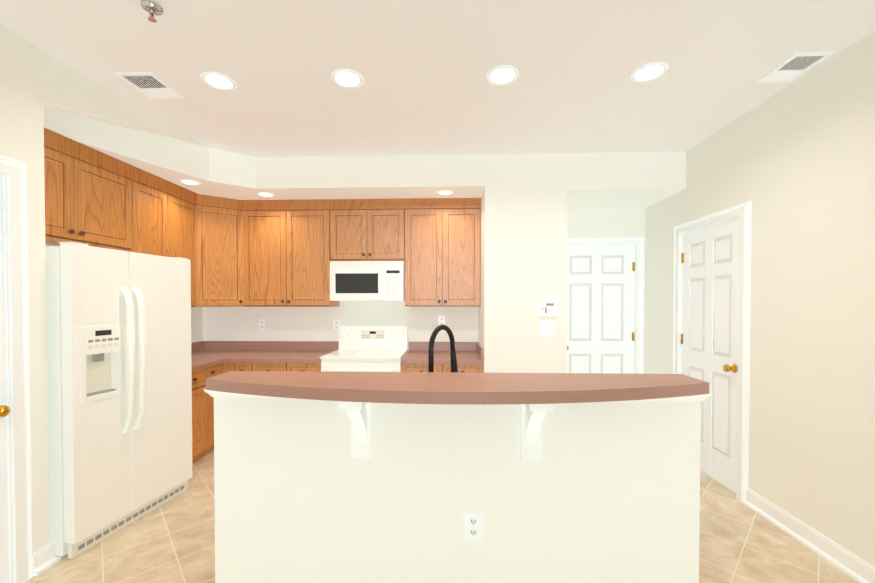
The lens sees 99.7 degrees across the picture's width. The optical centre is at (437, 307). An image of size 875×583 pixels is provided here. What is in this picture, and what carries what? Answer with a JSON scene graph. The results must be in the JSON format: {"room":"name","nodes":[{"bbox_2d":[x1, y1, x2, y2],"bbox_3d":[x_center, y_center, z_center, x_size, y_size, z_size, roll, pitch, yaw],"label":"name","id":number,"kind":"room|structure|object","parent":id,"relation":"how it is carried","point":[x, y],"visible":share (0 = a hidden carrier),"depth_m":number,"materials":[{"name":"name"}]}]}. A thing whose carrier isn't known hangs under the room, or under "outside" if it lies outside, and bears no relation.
{"room":"kitchen","nodes":[
{"label":"kitchen","id":0,"kind":"room"},
{"bbox_2d":[0,24,49,552],"bbox_3d":[-2.569,0.035,0.081,0.770,2.780,3.865,0,1,2],"label":"wall","id":1,"kind":"structure","parent":0,"point":[21,106],"depth_m":1.94,"materials":[{"name":"paint"}]},
{"bbox_2d":[0,175,9,582],"bbox_3d":[-2.127,0.376,1.451,0.111,2.048,0.757,0,1,2],"label":"pantry door","id":2,"kind":"structure","parent":1,"relation":"in","point":[4,526],"depth_m":1.81,"materials":[{"name":"white wood"}]},
{"bbox_2d":[0,155,32,582],"bbox_3d":[-2.187,0.336,1.452,0.140,2.142,0.927,0,1,2],"label":"door frame","id":3,"kind":"structure","parent":1,"relation":"attached to","point":[13,172],"depth_m":1.85,"materials":[{"name":"white wood"}]},
{"bbox_2d":[33,542,60,575],"bbox_3d":[-2.492,1.367,0.172,0.680,0.115,3.775,0,1,2],"label":"baseboard","id":4,"kind":"structure","parent":1,"relation":"attached to","point":[44,558],"depth_m":1.98,"materials":[{"name":"white wood"}]},
{"bbox_2d":[44,136,135,252],"bbox_3d":[-2.586,-0.526,2.470,0.327,1.066,0.908,0,1,2],"label":"upper cabinet","id":5,"kind":"object","parent":1,"relation":"attached to","point":[91,200],"depth_m":2.55,"materials":[{"name":"brown wood"}]},
{"bbox_2d":[45,244,202,342],"bbox_3d":[-2.788,-0.007,3.190,0.120,2.780,2.335,0,1,2],"label":"wall","id":6,"kind":"structure","parent":0,"point":[196,324],"depth_m":4.13,"materials":[{"name":"paint"}]},
{"bbox_2d":[136,172,195,306],"bbox_3d":[-2.558,-0.537,3.286,0.327,1.066,0.726,0,1,2],"label":"upper cabinet","id":7,"kind":"object","parent":6,"relation":"attached to","point":[165,215],"depth_m":3.25,"materials":[{"name":"brown wood"}]},
{"bbox_2d":[42,50,484,199],"bbox_3d":[-1.156,-1.251,3.057,3.150,0.289,2.216,0,1,2],"label":"soffit","id":8,"kind":"structure","parent":0,"point":[79,107],"depth_m":3.34,"materials":[{"name":"paint"}]},
{"bbox_2d":[178,179,200,185],"bbox_3d":[-2.183,-1.117,3.258,0.170,0.026,0.170,0,1,2],"label":"recessed light","id":9,"kind":"object","parent":8,"relation":"in","point":[189,182],"visible":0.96,"depth_m":3.26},
{"bbox_2d":[256,192,274,196],"bbox_3d":[-1.685,-1.122,3.625,0.170,0.026,0.170,0,1,2],"label":"recessed light","id":10,"kind":"object","parent":8,"relation":"in","point":[264,194],"visible":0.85,"depth_m":3.62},
{"bbox_2d":[436,190,453,195],"bbox_3d":[0.074,-1.121,3.565,0.170,0.026,0.170,0,1,2],"label":"recessed light","id":11,"kind":"object","parent":8,"relation":"in","point":[445,192],"visible":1,"depth_m":3.55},
{"bbox_2d":[203,301,477,350],"bbox_3d":[-1.116,-0.022,4.241,3.150,2.780,0.120,0,1,2],"label":"wall","id":12,"kind":"structure","parent":0,"point":[281,323],"depth_m":4.19,"materials":[{"name":"paint"}]},
{"bbox_2d":[192,192,247,306],"bbox_3d":[-2.217,-0.570,3.763,0.352,1.091,0.269,0,1,2],"label":"upper cabinet","id":13,"kind":"object","parent":12,"relation":"attached to","point":[219,220],"depth_m":3.76,"materials":[{"name":"brown wood"}]},
{"bbox_2d":[259,319,264,329],"bbox_3d":[-2.003,0.188,4.211,0.075,0.120,0.008,0,1,2],"label":"outlet","id":14,"kind":"object","parent":12,"relation":"attached to","point":[261,324],"visible":1,"depth_m":4.21,"materials":[{"name":"white plastic"}]},
{"bbox_2d":[244,204,338,306],"bbox_3d":[-1.577,-0.548,4.023,0.915,1.066,0.326,0,1,2],"label":"upper cabinet","id":15,"kind":"object","parent":12,"relation":"attached to","point":[260,253],"depth_m":3.86,"materials":[{"name":"brown wood"}]},
{"bbox_2d":[333,319,339,329],"bbox_3d":[-1.143,0.189,4.181,0.075,0.120,0.008,0,1,2],"label":"outlet","id":16,"kind":"object","parent":12,"relation":"attached to","point":[336,323],"visible":0.98,"depth_m":4.18,"materials":[{"name":"white plastic"}]},
{"bbox_2d":[332,200,403,260],"bbox_3d":[-0.725,-0.789,3.991,0.778,0.580,0.326,0,1,2],"label":"upper cabinet","id":17,"kind":"object","parent":12,"relation":"attached to","point":[360,232],"depth_m":3.83,"materials":[{"name":"brown wood"}]},
{"bbox_2d":[330,261,404,300],"bbox_3d":[-0.717,-0.277,3.954,0.753,0.404,0.412,0,1,2],"label":"microwave","id":18,"kind":"object","parent":17,"relation":"attached to","point":[367,280],"visible":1,"depth_m":3.75,"materials":[{"name":"white plastic"}]},
{"bbox_2d":[438,316,444,325],"bbox_3d":[0.046,0.149,4.140,0.075,0.120,0.008,0,1,2],"label":"outlet","id":19,"kind":"object","parent":12,"relation":"attached to","point":[441,320],"visible":0.96,"depth_m":4.14,"materials":[{"name":"white plastic"}]},
{"bbox_2d":[404,200,480,306],"bbox_3d":[0.057,-0.546,3.967,0.782,1.065,0.326,0,1,2],"label":"upper cabinet","id":20,"kind":"object","parent":12,"relation":"attached to","point":[442,237],"depth_m":3.81,"materials":[{"name":"brown wood"}]},
{"bbox_2d":[0,0,874,156],"bbox_3d":[-0.321,-1.420,1.223,5.545,0.100,6.700,0,1,2],"label":"ceiling","id":21,"kind":"structure","parent":0,"point":[422,67],"depth_m":2.08,"materials":[{"name":"paint"}]},
{"bbox_2d":[114,72,184,98],"bbox_3d":[-1.782,-1.382,2.304,0.230,0.006,0.270,0,1,2],"label":"ceiling vent","id":22,"kind":"object","parent":21,"relation":"in","point":[151,85],"visible":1,"depth_m":2.29,"materials":[{"name":"white metal"}]},
{"bbox_2d":[140,0,162,22],"bbox_3d":[-1.302,-1.345,1.685,0.084,0.062,0.084,0,1,2],"label":"sprinkler","id":23,"kind":"object","parent":21,"relation":"attached to","point":[152,8],"visible":1,"depth_m":1.68,"materials":[{"name":"silver metal"}]},
{"bbox_2d":[200,72,236,90],"bbox_3d":[-1.334,-1.392,2.256,0.196,0.026,0.196,0,1,2],"label":"recessed light","id":24,"kind":"object","parent":21,"relation":"in","point":[219,81],"visible":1,"depth_m":2.25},
{"bbox_2d":[331,69,363,88],"bbox_3d":[-0.543,-1.391,2.229,0.196,0.026,0.196,0,1,2],"label":"recessed light","id":25,"kind":"object","parent":21,"relation":"in","point":[348,78],"visible":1,"depth_m":2.22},
{"bbox_2d":[486,65,518,85],"bbox_3d":[0.387,-1.391,2.197,0.196,0.026,0.196,0,1,2],"label":"recessed light","id":26,"kind":"object","parent":21,"relation":"in","point":[505,75],"visible":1,"depth_m":2.19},
{"bbox_2d":[630,62,667,82],"bbox_3d":[1.241,-1.391,2.168,0.196,0.026,0.196,0,1,2],"label":"recessed light","id":27,"kind":"object","parent":21,"relation":"in","point":[652,71],"visible":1,"depth_m":2.17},
{"bbox_2d":[756,52,833,82],"bbox_3d":[2.044,-1.379,2.125,0.200,0.006,0.265,0,1,2],"label":"ceiling vent","id":28,"kind":"object","parent":21,"relation":"in","point":[792,67],"visible":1,"depth_m":2.11,"materials":[{"name":"white metal"}]},
{"bbox_2d":[25,451,857,582],"bbox_3d":[-0.321,1.459,1.262,5.545,0.100,6.700,0,1,2],"label":"floor","id":29,"kind":"structure","parent":0,"point":[172,540],"depth_m":2.13,"materials":[{"name":"tile"}]},
{"bbox_2d":[45,242,192,558],"bbox_3d":[-2.247,0.511,2.469,0.768,1.761,0.799,0,1,9],"label":"refrigerator","id":30,"kind":"object","parent":29,"relation":"on","point":[119,374],"visible":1,"depth_m":2.25,"materials":[{"name":"white metal"}]},
{"bbox_2d":[191,341,338,463],"bbox_3d":[-1.913,0.882,3.590,1.598,0.990,1.259,0,1,2],"label":"base cabinet","id":31,"kind":"object","parent":29,"relation":"on","point":[209,359],"depth_m":3.56,"materials":[{"name":"brown wood"}]},
{"bbox_2d":[320,325,407,371],"bbox_3d":[-0.721,0.784,3.799,0.762,1.180,0.683,0,1,2],"label":"range","id":32,"kind":"object","parent":29,"relation":"on","point":[373,348],"visible":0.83,"depth_m":3.96,"materials":[{"name":"white metal"}]},
{"bbox_2d":[401,342,482,372],"bbox_3d":[0.054,0.879,3.818,0.778,0.990,0.668,0,1,2],"label":"base cabinet","id":33,"kind":"object","parent":29,"relation":"on","point":[469,355],"depth_m":3.56,"materials":[{"name":"brown wood"}]},
{"bbox_2d":[214,374,700,582],"bbox_3d":[0.073,0.877,1.935,2.194,1.045,1.012,0,1,2],"label":"kitchen island","id":34,"kind":"object","parent":29,"relation":"on","point":[392,477],"depth_m":1.63,"materials":[{"name":"paint"}]},
{"bbox_2d":[203,371,711,406],"bbox_3d":[0.060,0.336,1.580,2.158,0.047,0.387,0,1,2],"label":"island countertop","id":35,"kind":"structure","parent":34,"relation":"on","point":[420,389],"depth_m":1.53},
{"bbox_2d":[428,325,457,371],"bbox_3d":[0.025,0.298,1.922,0.174,0.422,0.241,0,1,2],"label":"faucet","id":36,"kind":"object","parent":35,"relation":"on","point":[453,357],"visible":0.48,"depth_m":1.92,"materials":[{"name":"black metal"}]},
{"bbox_2d":[478,153,567,372],"bbox_3d":[0.819,-0.015,3.772,0.750,2.780,0.805,0,1,2],"label":"wall block","id":37,"kind":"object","parent":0,"point":[523,234],"visible":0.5,"depth_m":3.37,"materials":[{"name":"paint"}]},
{"bbox_2d":[540,322,552,335],"bbox_3d":[0.993,0.189,3.359,0.115,0.125,0.014,0,1,2],"label":"switch plate","id":38,"kind":"object","parent":37,"relation":"attached to","point":[546,328],"visible":1,"depth_m":3.36,"materials":[{"name":"white plastic"}]},
{"bbox_2d":[538,302,557,315],"bbox_3d":[1.002,0.008,3.350,0.174,0.128,0.026,0,1,2],"label":"keypad","id":39,"kind":"object","parent":37,"relation":"attached to","point":[547,308],"visible":1,"depth_m":3.34,"materials":[{"name":"white plastic"}]},
{"bbox_2d":[568,152,685,373],"bbox_3d":[1.721,-0.017,3.891,1.045,2.780,1.105,0,1,2],"label":"wall","id":40,"kind":"structure","parent":0,"point":[613,195],"depth_m":3.34,"materials":[{"name":"paint"}]},
{"bbox_2d":[567,246,634,373],"bbox_3d":[1.736,0.344,4.018,0.820,2.042,0.111,0,1,2],"label":"hall door","id":41,"kind":"structure","parent":40,"relation":"in","point":[600,306],"depth_m":4.03,"materials":[{"name":"white wood"}]},
{"bbox_2d":[568,237,643,373],"bbox_3d":[1.738,0.304,4.078,0.990,2.132,0.140,0,1,2],"label":"door frame","id":42,"kind":"structure","parent":40,"relation":"attached to","point":[638,243],"depth_m":3.99,"materials":[{"name":"white wood"}]},
{"bbox_2d":[644,31,874,566],"bbox_3d":[2.507,0.022,1.046,0.720,2.780,6.140,0,1,2],"label":"wall","id":43,"kind":"structure","parent":0,"point":[794,162],"depth_m":2.19,"materials":[{"name":"paint"}]},
{"bbox_2d":[681,218,738,493],"bbox_3d":[2.204,0.354,3.037,0.111,2.049,0.704,0,1,2],"label":"closet door","id":44,"kind":"structure","parent":43,"relation":"in","point":[710,293],"depth_m":2.96,"materials":[{"name":"white wood"}]},
{"bbox_2d":[673,201,751,501],"bbox_3d":[2.265,0.314,3.034,0.140,2.142,0.874,0,1,2],"label":"door frame","id":45,"kind":"structure","parent":43,"relation":"attached to","point":[742,212],"depth_m":2.66,"materials":[{"name":"white wood"}]},
{"bbox_2d":[744,488,874,582],"bbox_3d":[2.132,1.354,1.077,0.030,0.115,5.900,0,1,2],"label":"baseboard","id":46,"kind":"structure","parent":43,"relation":"attached to","point":[856,568],"depth_m":2.12,"materials":[{"name":"white wood"}]}
]}

